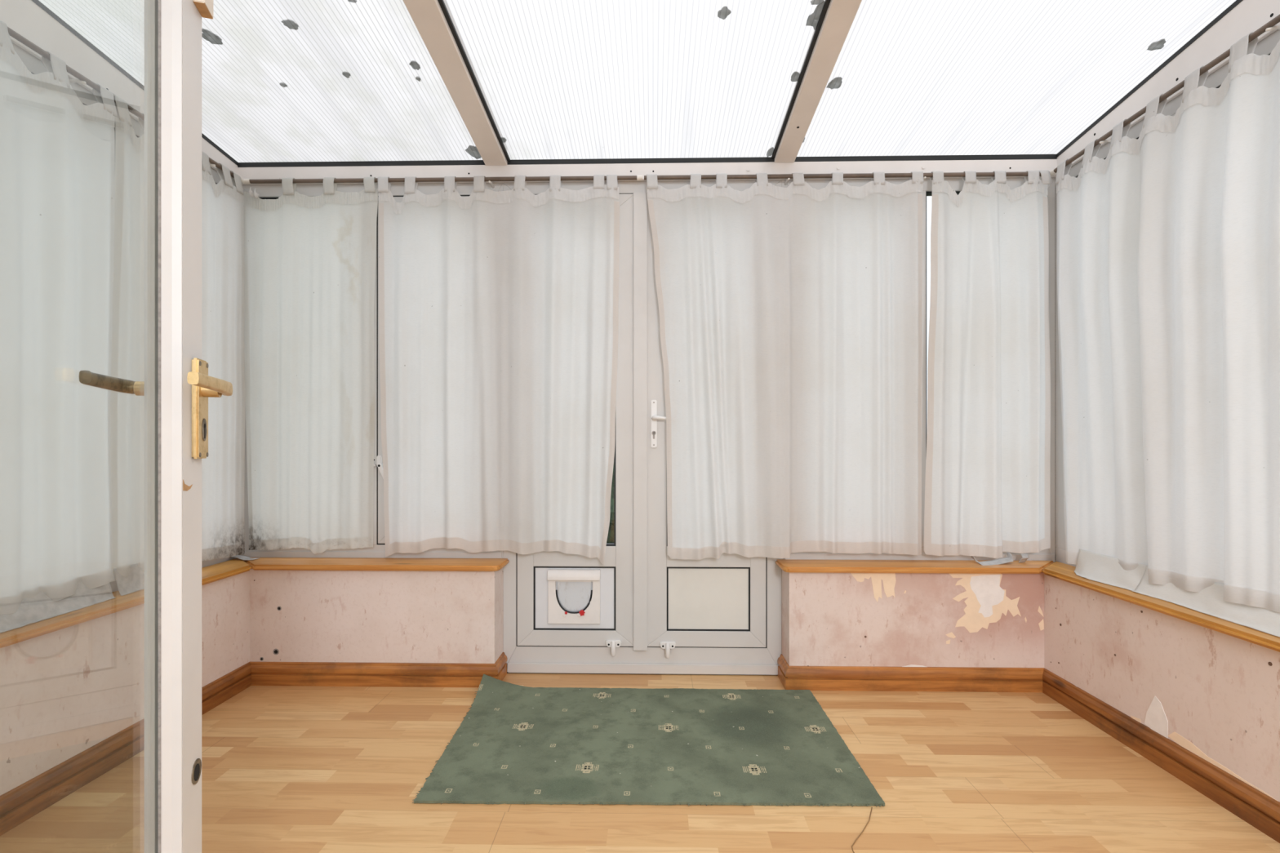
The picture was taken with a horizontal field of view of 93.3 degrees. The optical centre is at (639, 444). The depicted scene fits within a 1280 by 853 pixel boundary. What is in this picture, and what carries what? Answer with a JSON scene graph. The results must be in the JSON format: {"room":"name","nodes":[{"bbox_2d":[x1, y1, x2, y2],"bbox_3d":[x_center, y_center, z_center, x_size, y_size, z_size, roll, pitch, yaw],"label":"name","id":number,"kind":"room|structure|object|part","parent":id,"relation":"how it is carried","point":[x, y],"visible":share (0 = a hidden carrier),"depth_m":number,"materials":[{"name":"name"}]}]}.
{"room":"sunroom","nodes":[
{"label":"sunroom","id":0,"kind":"room"},
{"bbox_2d":[0,570,249,795],"bbox_3d":[-1.724,0.759,1.328,0.240,0.516,2.240,0,0,1],"label":"wall","id":1,"kind":"structure","parent":0,"point":[64,692],"depth_m":1.73,"materials":[{"name":"paint"}]},
{"bbox_2d":[12,42,236,591],"bbox_3d":[-1.772,-0.307,1.399,0.060,1.615,2.380,0,0,1],"label":"window","id":2,"kind":"structure","parent":1,"relation":"in","point":[33,64],"depth_m":1.89,"materials":[{"name":"white plastic"}]},
{"bbox_2d":[0,0,237,173],"bbox_3d":[-1.786,-1.258,1.399,0.112,0.291,2.380,0,0,1],"label":"beam","id":3,"kind":"structure","parent":2,"relation":"on","point":[25,18],"depth_m":1.83,"materials":[{"name":"paint"}]},
{"bbox_2d":[7,26,244,183],"bbox_3d":[-1.710,-1.103,1.460,0.060,0.029,2.146,0,0,1],"label":"curtain rod","id":4,"kind":"object","parent":2,"relation":"attached to","point":[83,80],"visible":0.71,"depth_m":1.81,"materials":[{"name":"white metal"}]},
{"bbox_2d":[0,20,116,632],"bbox_3d":[-1.665,-0.321,1.565,0.084,1.597,0.699,0,0,1],"label":"curtain","id":5,"kind":"object","parent":4,"relation":"hanging from","point":[57,151],"visible":0.98,"depth_m":1.70,"materials":[{"name":"fabric"}]},
{"bbox_2d":[110,93,244,595],"bbox_3d":[-1.661,-0.321,2.215,0.056,1.597,0.628,0,0,1],"label":"curtain","id":6,"kind":"object","parent":4,"relation":"hanging from","point":[223,271],"visible":0.56,"depth_m":2.28,"materials":[{"name":"fabric"}]},
{"bbox_2d":[0,662,251,835],"bbox_3d":[-1.594,0.922,1.325,0.019,0.090,2.240,0,0,1],"label":"baseboard","id":7,"kind":"structure","parent":1,"relation":"attached to","point":[31,797],"depth_m":1.72,"materials":[{"name":"brown wood"}]},
{"bbox_2d":[0,558,252,648],"bbox_3d":[-1.654,0.490,1.391,0.168,0.022,2.369,0,0,1],"label":"window sill","id":8,"kind":"structure","parent":1,"relation":"on","point":[218,571],"depth_m":1.77,"materials":[{"name":"brown wood"}]},
{"bbox_2d":[31,0,1242,167],"bbox_3d":[-0.019,-1.299,1.391,3.466,0.232,2.440,0,0,1],"label":"ceiling","id":9,"kind":"structure","parent":0,"point":[316,20],"depth_m":2.04,"materials":[{"name":"white plastic"}]},
{"bbox_2d":[201,28,222,44],"bbox_3d":[-1.332,-1.268,1.876,0.051,0.011,0.064,0,0,33],"label":"clump","id":10,"kind":"object","parent":9,"relation":"on","point":[204,33],"visible":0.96,"depth_m":1.88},
{"bbox_3d":[-1.210,-1.305,1.417,1.084,0.220,2.440,0,0,1],"label":"roof panel","id":11,"kind":"part","parent":9,"relation":"part of","materials":[{"name":"white plastic"}]},
{"bbox_2d":[280,82,287,87],"bbox_3d":[-1.234,-1.249,2.090,0.022,0.008,0.020,0,0,16],"label":"clump","id":12,"kind":"object","parent":9,"relation":"on","point":[282,84],"visible":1,"depth_m":2.09,"materials":[{"name":"grey"}]},
{"bbox_2d":[280,19,296,29],"bbox_3d":[-1.055,-1.272,1.824,0.043,0.009,0.040,0,0,1],"label":"clump","id":13,"kind":"object","parent":9,"relation":"on","point":[286,21],"visible":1,"depth_m":1.82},
{"bbox_2d":[408,60,420,70],"bbox_3d":[-0.743,-1.256,1.995,0.031,0.009,0.042,0,0,21],"label":"clump","id":14,"kind":"object","parent":9,"relation":"on","point":[414,63],"visible":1,"depth_m":1.99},
{"bbox_2d":[402,0,510,165],"bbox_3d":[-0.626,-1.320,1.365,0.106,0.283,2.362,0,0,1],"label":"rafter","id":15,"kind":"object","parent":9,"relation":"attached to","point":[433,20],"visible":0.92,"depth_m":2.00,"materials":[{"name":"paint"}]},
{"bbox_2d":[465,145,481,159],"bbox_3d":[-0.681,-1.211,2.491,0.064,0.013,0.094,0,0,23],"label":"clump","id":16,"kind":"object","parent":9,"relation":"attached to","point":[471,146],"visible":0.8,"depth_m":2.49,"materials":[{"name":"grey"}]},
{"bbox_3d":[-0.024,-1.305,1.391,1.140,0.220,2.440,0,0,1],"label":"roof panel","id":17,"kind":"part","parent":9,"relation":"part of","materials":[{"name":"white plastic"}]},
{"bbox_2d":[237,159,1057,185],"bbox_3d":[0.007,-1.149,2.591,3.446,0.069,0.120,0,0,1],"label":"beam","id":18,"kind":"structure","parent":9,"relation":"attached to","point":[1007,165],"depth_m":2.53,"materials":[{"name":"paint"}]},
{"bbox_2d":[717,5,730,19],"bbox_3d":[0.247,-1.274,1.776,0.035,0.010,0.043,0,0,-33],"label":"clump","id":19,"kind":"object","parent":9,"relation":"on","point":[724,8],"visible":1,"depth_m":1.77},
{"bbox_2d":[766,146,773,156],"bbox_3d":[0.537,-1.209,2.488,0.029,0.011,0.069,0,0,1],"label":"clump","id":20,"kind":"object","parent":9,"relation":"on","point":[771,150],"visible":1,"depth_m":2.49,"materials":[{"name":"grey"}]},
{"bbox_2d":[790,71,799,81],"bbox_3d":[0.530,-1.249,2.044,0.038,0.010,0.048,0,0,1],"label":"clump","id":21,"kind":"object","parent":9,"relation":"on","point":[797,76],"visible":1,"depth_m":2.04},
{"bbox_2d":[806,1,824,30],"bbox_3d":[0.532,-1.272,1.788,0.069,0.014,0.096,0,0,-25],"label":"clump","id":22,"kind":"object","parent":9,"relation":"on","point":[820,6],"visible":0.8,"depth_m":1.79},
{"bbox_2d":[771,0,862,162],"bbox_3d":[0.571,-1.320,1.339,0.096,0.283,2.362,0,0,1],"label":"rafter","id":23,"kind":"object","parent":9,"relation":"attached to","point":[837,17],"visible":1,"depth_m":2.00,"materials":[{"name":"paint"}]},
{"bbox_2d":[809,0,824,4],"bbox_3d":[0.509,-1.277,1.736,0.040,0.008,0.020,0,0,1],"label":"clump","id":24,"kind":"object","parent":9,"relation":"on","point":[816,2],"visible":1,"depth_m":1.74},
{"bbox_2d":[826,76,842,89],"bbox_3d":[0.670,-1.246,2.076,0.048,0.010,0.061,0,0,1],"label":"clump","id":25,"kind":"object","parent":9,"relation":"attached to","point":[833,83],"visible":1,"depth_m":2.08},
{"bbox_3d":[1.162,-1.305,1.365,1.104,0.220,2.440,0,0,1],"label":"roof panel","id":26,"kind":"part","parent":9,"relation":"part of","materials":[{"name":"white plastic"}]},
{"bbox_2d":[1147,38,1165,50],"bbox_3d":[1.625,-1.260,1.900,0.044,0.010,0.050,0,0,26],"label":"clump","id":27,"kind":"object","parent":9,"relation":"on","point":[1163,42],"visible":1,"depth_m":1.90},
{"bbox_2d":[0,673,1279,852],"bbox_3d":[-0.001,1.027,-0.040,4.000,0.120,5.220,0,0,1],"label":"floor","id":28,"kind":"structure","parent":0,"point":[286,769],"depth_m":1.65,"materials":[{"name":"laminate"}]},
{"bbox_2d":[412,673,884,807],"bbox_3d":[0.014,0.937,1.998,1.301,0.060,0.784,0,0,1],"label":"rug","id":29,"kind":"object","parent":28,"relation":"on","point":[515,744],"visible":1,"depth_m":1.89,"materials":[{"name":"green fabric"}]},
{"bbox_2d":[851,807,872,852],"bbox_3d":[0.555,0.965,1.512,0.023,0.002,0.231,0,0,29],"label":"thread","id":30,"kind":"object","parent":28,"relation":"on","point":[872,807],"visible":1,"depth_m":1.51,"materials":[{"name":"brown"}]},
{"bbox_2d":[249,567,1044,667],"bbox_3d":[0.006,0.756,2.530,3.646,0.521,0.242,0,0,1],"label":"wall","id":31,"kind":"structure","parent":0,"point":[873,620],"depth_m":2.40,"materials":[{"name":"paint"}]},
{"bbox_2d":[240,182,503,558],"bbox_3d":[-1.178,-0.307,2.589,1.196,1.615,0.095,0,0,1],"label":"window","id":32,"kind":"structure","parent":31,"relation":"in","point":[464,189],"depth_m":2.58,"materials":[{"name":"white plastic"}]},
{"bbox_3d":[-1.108,0.067,2.569,0.024,0.044,0.012,0,0,1],"label":"handle","id":33,"kind":"part","parent":32,"relation":"part of","materials":[{"name":"white plastic"}]},
{"bbox_3d":[-1.083,0.122,2.545,0.051,0.090,0.010,0,0,1],"label":"handle lever","id":34,"kind":"part","parent":32,"relation":"part of","materials":[{"name":"white plastic"}]},
{"bbox_3d":[-0.867,-0.319,2.594,0.502,1.479,0.050,0,0,1],"label":"opening sash","id":35,"kind":"part","parent":32,"relation":"part of","materials":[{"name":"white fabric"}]},
{"bbox_2d":[244,174,642,187],"bbox_3d":[-0.823,-1.103,2.538,1.671,0.029,0.060,0,0,1],"label":"curtain rod","id":36,"kind":"object","parent":32,"relation":"attached to","point":[638,177],"visible":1,"depth_m":2.51,"materials":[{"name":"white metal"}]},
{"bbox_2d":[243,177,377,554],"bbox_3d":[-1.391,-0.331,2.523,0.588,1.578,0.048,0,0,1],"label":"curtain","id":37,"kind":"object","parent":36,"relation":"hanging from","point":[309,262],"visible":1,"depth_m":2.53,"materials":[{"name":"fabric"}]},
{"bbox_2d":[377,174,619,564],"bbox_3d":[-0.589,-0.314,2.499,1.008,1.610,0.057,0,0,1],"label":"curtain","id":38,"kind":"object","parent":36,"relation":"hanging from","point":[499,311],"visible":1,"depth_m":2.50,"materials":[{"name":"fabric"}]},
{"bbox_2d":[240,557,509,571],"bbox_3d":[-1.132,0.490,2.487,1.155,0.022,0.168,0,0,1],"label":"window sill","id":39,"kind":"structure","parent":31,"relation":"on","point":[262,563],"depth_m":2.42,"materials":[{"name":"brown wood"}]},
{"bbox_2d":[231,555,258,559],"bbox_3d":[-1.666,0.466,2.532,0.134,0.023,0.058,0,0,19],"label":"strip","id":40,"kind":"object","parent":39,"relation":"on","point":[240,557],"visible":0.79,"depth_m":2.52,"materials":[{"name":"white paper"}]},
{"bbox_2d":[250,652,507,687],"bbox_3d":[-1.071,0.922,2.492,1.015,0.090,0.155,0,0,1],"label":"baseboard","id":41,"kind":"structure","parent":31,"relation":"attached to","point":[263,673],"depth_m":2.42,"materials":[{"name":"brown wood"}]},
{"bbox_2d":[503,180,781,675],"bbox_3d":[0.008,-0.074,2.560,1.177,2.081,0.121,0,0,1],"label":"door","id":42,"kind":"structure","parent":31,"relation":"in","point":[660,614],"depth_m":2.54,"materials":[{"name":"white plastic"}]},
{"bbox_2d":[547,568,600,623],"bbox_3d":[-0.278,0.639,2.542,0.220,0.227,0.031,0,0,1],"label":"flap","id":43,"kind":"object","parent":42,"relation":"attached to","point":[574,590],"visible":1,"depth_m":2.54,"materials":[{"name":"plastic"}]},
{"bbox_2d":[547,568,600,580],"bbox_3d":[-0.278,0.546,2.542,0.220,0.042,0.031,0,0,1],"label":"hood","id":44,"kind":"object","parent":43,"relation":"attached to","point":[553,574],"depth_m":2.53,"materials":[{"name":"white plastic"}]},
{"bbox_3d":[-0.276,0.648,2.572,0.337,0.258,0.028,0,0,1],"label":"panel","id":45,"kind":"part","parent":42,"relation":"part of","materials":[{"name":"white plastic"}]},
{"bbox_3d":[0.058,-0.089,2.539,0.025,0.201,0.008,0,0,1],"label":"handle plate","id":46,"kind":"part","parent":42,"relation":"part of","materials":[{"name":"white plastic"}]},
{"bbox_3d":[0.104,-0.112,2.517,0.109,0.020,0.039,0,0,1],"label":"handle lever","id":47,"kind":"part","parent":42,"relation":"part of","materials":[{"name":"white plastic"}]},
{"bbox_3d":[0.288,0.648,2.560,0.339,0.258,0.028,0,0,1],"label":"panel","id":48,"kind":"part","parent":42,"relation":"part of","materials":[{"name":"white plastic"}]},
{"bbox_2d":[777,653,1044,692],"bbox_3d":[1.083,0.922,2.446,1.018,0.090,0.155,0,0,1],"label":"baseboard","id":49,"kind":"structure","parent":31,"relation":"attached to","point":[864,678],"depth_m":2.37,"materials":[{"name":"brown wood"}]},
{"bbox_2d":[775,559,1054,573],"bbox_3d":[1.142,0.490,2.438,1.153,0.022,0.168,0,0,1],"label":"window sill","id":50,"kind":"structure","parent":31,"relation":"on","point":[786,565],"depth_m":2.39,"materials":[{"name":"brown wood"}]},
{"bbox_2d":[970,551,1013,565],"bbox_3d":[1.438,0.459,2.447,0.158,0.044,0.112,0,0,1],"label":"strip","id":51,"kind":"object","parent":50,"relation":"on","point":[1009,559],"visible":0.9,"depth_m":2.44,"materials":[{"name":"white paper"}]},
{"bbox_2d":[1018,553,1029,563],"bbox_3d":[1.560,0.460,2.448,0.052,0.035,0.018,0,0,-18],"label":"strip","id":52,"kind":"object","parent":50,"relation":"on","point":[1024,556],"visible":1,"depth_m":2.45,"materials":[{"name":"white paper"}]},
{"bbox_2d":[781,177,1055,562],"bbox_3d":[1.193,-0.307,2.552,1.194,1.615,0.066,0,0,1],"label":"window","id":53,"kind":"structure","parent":31,"relation":"in","point":[957,184],"depth_m":2.52,"materials":[{"name":"white plastic"}]},
{"bbox_2d":[644,171,1049,185],"bbox_3d":[0.843,-1.101,2.502,1.652,0.027,0.060,0,0,1],"label":"curtain rod","id":54,"kind":"object","parent":53,"relation":"attached to","point":[788,176],"visible":0.78,"depth_m":2.48,"materials":[{"name":"white painted metal"}]},
{"bbox_2d":[646,171,923,559],"bbox_3d":[0.591,-0.324,2.470,1.130,1.591,0.063,0,0,1],"label":"curtain","id":55,"kind":"object","parent":54,"relation":"hanging from","point":[790,317],"visible":1,"depth_m":2.47,"materials":[{"name":"fabric"}]},
{"bbox_2d":[924,170,1051,558],"bbox_3d":[1.416,-0.334,2.443,0.511,1.571,0.081,0,0,1],"label":"curtain","id":56,"kind":"object","parent":54,"relation":"hanging from","point":[987,480],"visible":1,"depth_m":2.45,"materials":[{"name":"fabric"}]},
{"bbox_2d":[1044,574,1279,801],"bbox_3d":[1.683,0.759,1.254,0.236,0.516,2.240,0,0,1],"label":"wall","id":57,"kind":"structure","parent":0,"point":[1215,695],"depth_m":1.78,"materials":[{"name":"paint"}]},
{"bbox_2d":[1041,561,1279,652],"bbox_3d":[1.617,0.490,1.320,0.163,0.022,2.369,0,0,1],"label":"window sill","id":58,"kind":"structure","parent":57,"relation":"on","point":[1065,572],"depth_m":1.78,"materials":[{"name":"brown wood"}]},
{"bbox_2d":[1042,667,1279,843],"bbox_3d":[1.557,0.922,1.257,0.019,0.090,2.240,0,0,1],"label":"baseboard","id":59,"kind":"structure","parent":57,"relation":"attached to","point":[1252,806],"depth_m":1.76,"materials":[{"name":"brown wood"}]},
{"bbox_2d":[1055,29,1279,566],"bbox_3d":[1.733,-0.307,1.323,0.060,1.615,2.380,0,0,1],"label":"window","id":60,"kind":"structure","parent":57,"relation":"in","point":[1267,45],"depth_m":2.47,"materials":[{"name":"white plastic"}]},
{"bbox_2d":[1049,14,1279,176],"bbox_3d":[1.674,-1.103,1.387,0.060,0.029,2.146,0,0,1],"label":"curtain rod","id":61,"kind":"object","parent":60,"relation":"attached to","point":[1269,26],"visible":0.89,"depth_m":1.86,"materials":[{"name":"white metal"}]},
{"bbox_2d":[1055,31,1279,637],"bbox_3d":[1.633,-0.321,1.855,0.092,1.597,1.120,0,0,1],"label":"curtain","id":62,"kind":"object","parent":61,"relation":"hanging from","point":[1168,243],"visible":0.99,"depth_m":1.80,"materials":[{"name":"fabric"}]},
{"bbox_2d":[1055,0,1279,177],"bbox_3d":[1.747,-1.258,1.323,0.112,0.291,2.380,0,0,1],"label":"beam","id":63,"kind":"structure","parent":60,"relation":"on","point":[1246,17],"depth_m":1.87,"materials":[{"name":"paint"}]},
{"bbox_3d":[0.001,-0.343,0.030,4.000,2.620,0.280,0,0,1],"label":"wall","id":64,"kind":"structure","parent":0,"visible":0},
{"bbox_2d":[79,0,232,852],"bbox_3d":[-0.556,-0.046,0.553,0.147,2.014,0.776,0,0,-21],"label":"door","id":65,"kind":"structure","parent":64,"relation":"in","point":[177,386],"depth_m":0.85,"materials":[{"name":"paint"}]},
{"bbox_3d":[-0.729,-0.085,0.831,0.019,0.021,0.121,0,0,-14],"label":"handle lever","id":66,"kind":"part","parent":65,"relation":"part of","materials":[{"name":"gold metal"}]},
{"bbox_3d":[-0.658,-0.054,0.903,0.009,0.148,0.041,0,0,-18],"label":"handle plate","id":67,"kind":"part","parent":65,"relation":"part of","materials":[{"name":"gold metal"}]},
{"bbox_3d":[-0.605,-0.085,0.857,0.020,0.021,0.146,0,0,-20],"label":"handle lever","id":68,"kind":"part","parent":65,"relation":"part of","materials":[{"name":"gold metal"}]},
{"label":"outside","id":69,"kind":"structure","parent":0,"visible":0},
{"bbox_3d":[0.230,1.167,10.608,28.000,0.100,15.880,0,0,1],"label":"ground","id":70,"kind":"structure","parent":69,"visible":0},
{"bbox_2d":[606,466,613,542],"bbox_3d":[-0.205,0.328,5.755,1.985,1.598,1.079,0,0,1],"label":"bush","id":71,"kind":"object","parent":70,"relation":"on","point":[611,532],"visible":0.02,"depth_m":5.28,"materials":[{"name":"green plant"}]}
]}

